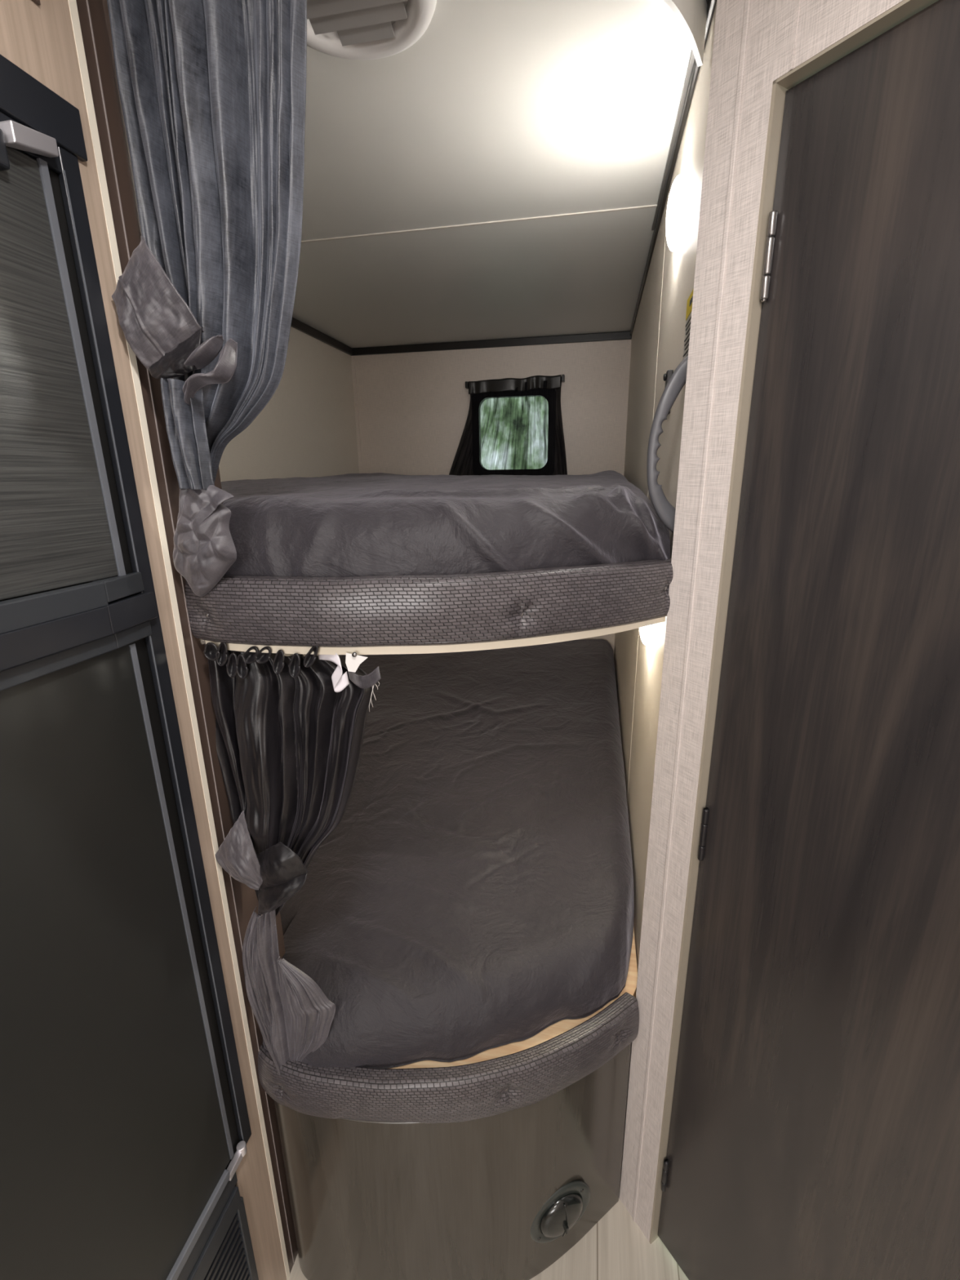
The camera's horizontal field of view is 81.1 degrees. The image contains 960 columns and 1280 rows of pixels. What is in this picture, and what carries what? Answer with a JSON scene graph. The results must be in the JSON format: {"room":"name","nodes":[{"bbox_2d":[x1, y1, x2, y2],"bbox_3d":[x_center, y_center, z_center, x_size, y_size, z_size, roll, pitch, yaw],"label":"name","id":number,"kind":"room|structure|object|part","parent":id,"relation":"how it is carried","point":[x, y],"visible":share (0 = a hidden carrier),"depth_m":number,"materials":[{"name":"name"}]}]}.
{"room":"camper van interior","nodes":[
{"label":"camper van interior","id":0,"kind":"room"},
{"bbox_2d":[0,0,287,1279],"bbox_3d":[-0.673,0.638,-0.582,0.030,2.018,2.889,2,17,11],"label":"wall","id":1,"kind":"structure","parent":0,"point":[44,36],"depth_m":0.65,"materials":[{"name":"beige wood"}]},
{"bbox_2d":[31,0,40,5],"bbox_3d":[-0.398,-0.639,0.467,0.003,0.158,0.027,2,17,11],"label":"trim","id":2,"kind":"structure","parent":1,"relation":"attached to","point":[37,2],"depth_m":0.50,"materials":[{"name":"brown"}]},
{"bbox_2d":[67,0,290,1279],"bbox_3d":[-0.380,0.238,0.780,0.011,2.018,0.010,2,17,11],"label":"trim","id":3,"kind":"structure","parent":1,"relation":"attached to","point":[72,3],"depth_m":0.69,"materials":[{"name":"beige wood"}]},
{"bbox_2d":[75,0,297,1273],"bbox_3d":[-0.378,0.220,0.843,0.029,2.018,0.122,2,17,11],"label":"trim","id":4,"kind":"structure","parent":1,"relation":"attached to","point":[246,898],"depth_m":0.68,"materials":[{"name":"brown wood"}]},
{"bbox_2d":[218,326,359,656],"bbox_3d":[-0.805,-0.068,1.851,0.050,2.018,2.108,2,17,11],"label":"wall","id":5,"kind":"structure","parent":0,"point":[307,428],"depth_m":2.17,"materials":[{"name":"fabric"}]},
{"bbox_2d":[290,317,352,355],"bbox_3d":[-0.774,-1.040,1.632,0.014,0.030,1.944,2,17,11],"label":"trim","id":6,"kind":"structure","parent":5,"relation":"attached to","point":[295,323],"depth_m":2.25,"materials":[{"name":"black"}]},
{"bbox_2d":[185,559,673,654],"bbox_3d":[-0.172,-0.314,1.672,1.236,0.097,2.057,2,17,11],"label":"bunk bed rail","id":7,"kind":"object","parent":5,"relation":"attached to","point":[402,614],"visible":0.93,"depth_m":0.69,"materials":[{"name":"grey"}]},
{"bbox_2d":[203,642,380,1075],"bbox_3d":[-0.252,0.352,0.820,0.268,0.734,0.068,1,16,6],"label":"curtain","id":8,"kind":"object","parent":7,"relation":"hanging from","point":[290,730],"visible":1,"depth_m":0.78,"materials":[{"name":"grey fabric"}]},
{"bbox_2d":[345,652,368,672],"bbox_3d":[-0.153,0.028,0.696,0.032,0.028,0.006,2,17,11],"label":"tag","id":9,"kind":"object","parent":7,"relation":"attached to","point":[353,661],"visible":1,"depth_m":0.70,"materials":[{"name":"white plastic"}]},
{"bbox_2d":[221,470,670,577],"bbox_3d":[-0.169,-0.412,1.647,1.218,0.173,1.993,2,17,11],"label":"mattress","id":10,"kind":"object","parent":7,"relation":"on","point":[348,525],"visible":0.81,"depth_m":0.73,"materials":[{"name":"grey fabric"}]},
{"bbox_2d":[288,1153,688,1279],"bbox_3d":[-0.210,1.348,0.656,1.950,0.050,5.008,2,17,11],"label":"floor","id":11,"kind":"structure","parent":0,"point":[615,1247],"depth_m":1.08,"materials":[{"name":"plastic"}]},
{"bbox_2d":[0,53,258,1279],"bbox_3d":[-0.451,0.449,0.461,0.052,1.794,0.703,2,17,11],"label":"refrigerator","id":12,"kind":"object","parent":11,"relation":"on","point":[125,1127],"visible":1,"depth_m":0.57,"materials":[{"name":"black"}]},
{"bbox_3d":[-0.461,-0.325,0.184,0.019,0.029,0.606,2,17,11],"label":"rail","id":13,"kind":"part","parent":12,"relation":"part of","materials":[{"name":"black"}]},
{"bbox_3d":[-0.461,-0.161,0.253,0.008,0.376,0.646,2,17,11],"label":"freezer door","id":14,"kind":"part","parent":12,"relation":"part of","materials":[{"name":"grey metal"}]},
{"bbox_3d":[-0.446,0.028,0.321,0.018,0.025,0.675,2,17,11],"label":"door rail","id":15,"kind":"part","parent":12,"relation":"part of","materials":[{"name":"grey"}]},
{"bbox_3d":[-0.449,0.079,0.337,0.012,0.018,0.675,2,17,11],"label":"rail","id":16,"kind":"part","parent":12,"relation":"part of","materials":[{"name":"grey metal"}]},
{"bbox_3d":[-0.444,0.053,0.332,0.020,0.031,0.683,2,17,11],"label":"door rail","id":17,"kind":"part","parent":12,"relation":"part of","materials":[{"name":"black metal"}]},
{"bbox_3d":[-0.452,0.485,0.439,0.008,0.824,0.642,2,17,11],"label":"fridge door","id":18,"kind":"part","parent":12,"relation":"part of","materials":[{"name":"black"}]},
{"bbox_3d":[-0.444,0.890,0.550,0.014,0.016,0.630,2,17,11],"label":"rail","id":19,"kind":"part","parent":12,"relation":"part of","materials":[{"name":"grey metal"}]},
{"bbox_3d":[-0.442,1.048,0.607,0.010,0.302,0.650,2,17,11],"label":"frame","id":20,"kind":"part","parent":12,"relation":"part of","materials":[{"name":"grey"}]},
{"bbox_2d":[257,928,639,1279],"bbox_3d":[-0.160,0.661,1.948,1.236,0.546,2.072,2,17,11],"label":"bunk bed","id":21,"kind":"object","parent":11,"relation":"on","point":[424,1170],"visible":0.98,"depth_m":0.95,"materials":[{"name":"brown wood"}]},
{"bbox_2d":[262,639,634,1068],"bbox_3d":[-0.160,0.330,1.847,1.220,0.164,2.024,2,17,11],"label":"mattress","id":22,"kind":"object","parent":21,"relation":"on","point":[472,893],"visible":0.77,"depth_m":1.21,"materials":[{"name":"grey fabric"}]},
{"bbox_3d":[-0.046,0.716,0.941,0.678,0.093,0.132,-3,16,-6],"label":"padded rail","id":23,"kind":"part","parent":21,"relation":"part of","materials":[{"name":"grey leather"}]},
{"bbox_3d":[-0.029,0.968,1.013,0.645,0.474,0.117,-3,16,-7],"label":"panel","id":24,"kind":"part","parent":21,"relation":"part of","materials":[{"name":"brown wood"}]},
{"bbox_2d":[530,1180,590,1243],"bbox_3d":[0.153,1.067,1.034,0.133,0.133,0.028,-8,18,-22],"label":"latch","id":25,"kind":"object","parent":21,"relation":"attached to","point":[566,1206],"visible":1,"depth_m":1.03,"materials":[{"name":"grey metal"}]},
{"bbox_2d":[292,0,692,347],"bbox_3d":[-0.238,-0.637,0.079,1.950,0.050,5.008,2,17,11],"label":"ceiling","id":26,"kind":"structure","parent":0,"point":[500,109],"depth_m":1.09,"materials":[{"name":"white paint"}]},
{"bbox_2d":[306,0,436,60],"bbox_3d":[-0.160,-0.777,0.676,0.216,0.017,0.216,2,17,11],"label":"ceiling vent","id":27,"kind":"object","parent":26,"relation":"in","point":[350,29],"visible":0.83,"depth_m":0.72,"materials":[{"name":"white plastic"}]},
{"bbox_2d":[301,204,657,243],"bbox_3d":[-0.213,-0.981,1.352,1.227,0.002,0.008,2,17,11],"label":"trim","id":28,"kind":"structure","parent":26,"relation":"attached to","point":[649,206],"depth_m":1.31,"materials":[{"name":"beige"}]},
{"bbox_2d":[663,0,707,66],"bbox_3d":[-0.029,-0.720,0.562,0.688,0.066,0.133,-5,17,-15],"label":"curtain valance","id":29,"kind":"object","parent":26,"relation":"hanging from","point":[691,15],"visible":1,"depth_m":0.67,"materials":[{"name":"white"}]},
{"bbox_2d":[106,0,306,596],"bbox_3d":[-0.271,-0.358,0.599,0.216,0.636,0.087,2,17,11],"label":"curtain","id":30,"kind":"object","parent":29,"relation":"hanging from","point":[212,93],"visible":1,"depth_m":0.58,"materials":[{"name":"fabric"}]},
{"bbox_2d":[354,338,631,653],"bbox_3d":[0.038,-0.339,2.744,1.361,2.018,0.050,2,17,11],"label":"wall","id":31,"kind":"structure","parent":0,"point":[413,407],"depth_m":2.52,"materials":[{"name":"paint"}]},
{"bbox_2d":[351,355,362,473],"bbox_3d":[-0.572,-0.631,2.756,0.016,1.388,0.004,2,17,11],"label":"trim","id":32,"kind":"structure","parent":31,"relation":"attached to","point":[353,360],"depth_m":2.63,"materials":[{"name":"plastic"}]},
{"bbox_2d":[351,330,631,355],"bbox_3d":[0.018,-1.285,2.436,1.241,0.030,0.014,2,17,11],"label":"trim","id":33,"kind":"structure","parent":31,"relation":"attached to","point":[618,335],"depth_m":2.42,"materials":[{"name":"black"}]},
{"bbox_2d":[448,374,567,475],"bbox_3d":[0.120,-0.938,2.498,0.548,0.424,0.046,2,17,11],"label":"window","id":34,"kind":"structure","parent":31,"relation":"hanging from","point":[513,426],"depth_m":2.48,"materials":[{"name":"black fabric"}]},
{"bbox_2d":[593,340,617,639],"bbox_3d":[0.560,-0.583,2.535,0.042,1.388,0.005,2,17,11],"label":"trim","id":35,"kind":"structure","parent":31,"relation":"attached to","point":[611,345],"depth_m":2.41,"materials":[{"name":"plastic"}]},
{"bbox_2d":[613,2,716,1151],"bbox_3d":[0.480,-0.055,1.744,0.030,2.018,1.816,2,17,11],"label":"wall","id":36,"kind":"structure","parent":0,"point":[677,274],"depth_m":1.13,"materials":[{"name":"fabric"}]},
{"bbox_2d":[639,624,652,646],"bbox_3d":[0.330,-0.041,1.120,0.022,0.110,0.060,2,17,11],"label":"wall light","id":37,"kind":"object","parent":36,"relation":"attached to","point":[646,632],"visible":0.26,"depth_m":1.10,"materials":[{"name":"white plastic"}]},
{"bbox_2d":[626,192,668,799],"bbox_3d":[0.392,-0.236,1.333,0.001,1.398,0.003,2,17,11],"label":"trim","id":38,"kind":"structure","parent":36,"relation":"attached to","point":[668,193],"depth_m":1.24,"materials":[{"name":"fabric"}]},
{"bbox_2d":[646,355,688,533],"bbox_3d":[0.283,-0.302,0.892,0.050,0.264,0.238,2,17,11],"label":"handle","id":39,"kind":"object","parent":36,"relation":"attached to","point":[675,380],"visible":0.79,"depth_m":0.79,"materials":[{"name":"grey plastic"}]},
{"bbox_2d":[630,0,716,335],"bbox_3d":[0.448,-1.016,1.470,0.008,0.018,1.784,2,17,11],"label":"trim","id":40,"kind":"structure","parent":36,"relation":"attached to","point":[712,3],"depth_m":0.99,"materials":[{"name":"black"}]},
{"bbox_2d":[666,171,685,253],"bbox_3d":[0.322,-0.707,0.932,0.022,0.110,0.060,2,17,11],"label":"wall light","id":41,"kind":"object","parent":36,"relation":"attached to","point":[676,199],"visible":1,"depth_m":0.91,"materials":[{"name":"white plastic"}]},
{"bbox_2d":[683,288,693,359],"bbox_3d":[0.293,-0.435,0.787,0.002,0.092,0.075,2,17,11],"label":"warning label","id":42,"kind":"object","parent":36,"relation":"attached to","point":[689,305],"visible":0.65,"depth_m":0.79,"materials":[{"name":"yellow"}]},
{"bbox_3d":[0.292,-0.467,0.777,0.001,0.026,0.075,2,17,11],"label":"yellow panel","id":43,"kind":"part","parent":42,"relation":"part of","materials":[{"name":"yellow plastic"}]},
{"bbox_2d":[619,0,903,1241],"bbox_3d":[0.472,0.276,0.609,0.035,2.018,0.700,-10,19,-29],"label":"wall","id":44,"kind":"structure","parent":0,"point":[821,24],"depth_m":0.73,"materials":[{"name":"beige laminate"}]},
{"bbox_2d":[632,0,750,1222],"bbox_3d":[0.297,0.207,0.854,0.005,2.018,0.005,2,17,11],"label":"trim","id":45,"kind":"structure","parent":44,"relation":"attached to","point":[747,6],"depth_m":0.75,"materials":[{"name":"beige wood"}]},
{"bbox_2d":[648,0,938,1244],"bbox_3d":[0.468,0.356,0.640,0.034,1.846,0.519,-10,19,-29],"label":"trim","id":46,"kind":"structure","parent":44,"relation":"attached to","point":[905,9],"depth_m":0.70,"materials":[{"name":"beige"}]},
{"bbox_2d":[789,0,800,70],"bbox_3d":[0.316,-0.665,0.548,0.001,0.174,0.002,-10,19,-29],"label":"trim","id":47,"kind":"structure","parent":44,"relation":"attached to","point":[798,1],"depth_m":0.56,"materials":[{"name":"grey fabric"}]},
{"bbox_2d":[657,0,959,1279],"bbox_3d":[0.471,0.354,0.640,0.026,1.826,0.512,-10,19,-29],"label":"door","id":48,"kind":"structure","parent":44,"relation":"in","point":[814,1134],"depth_m":0.64,"materials":[{"name":"brown wood"}]}
]}

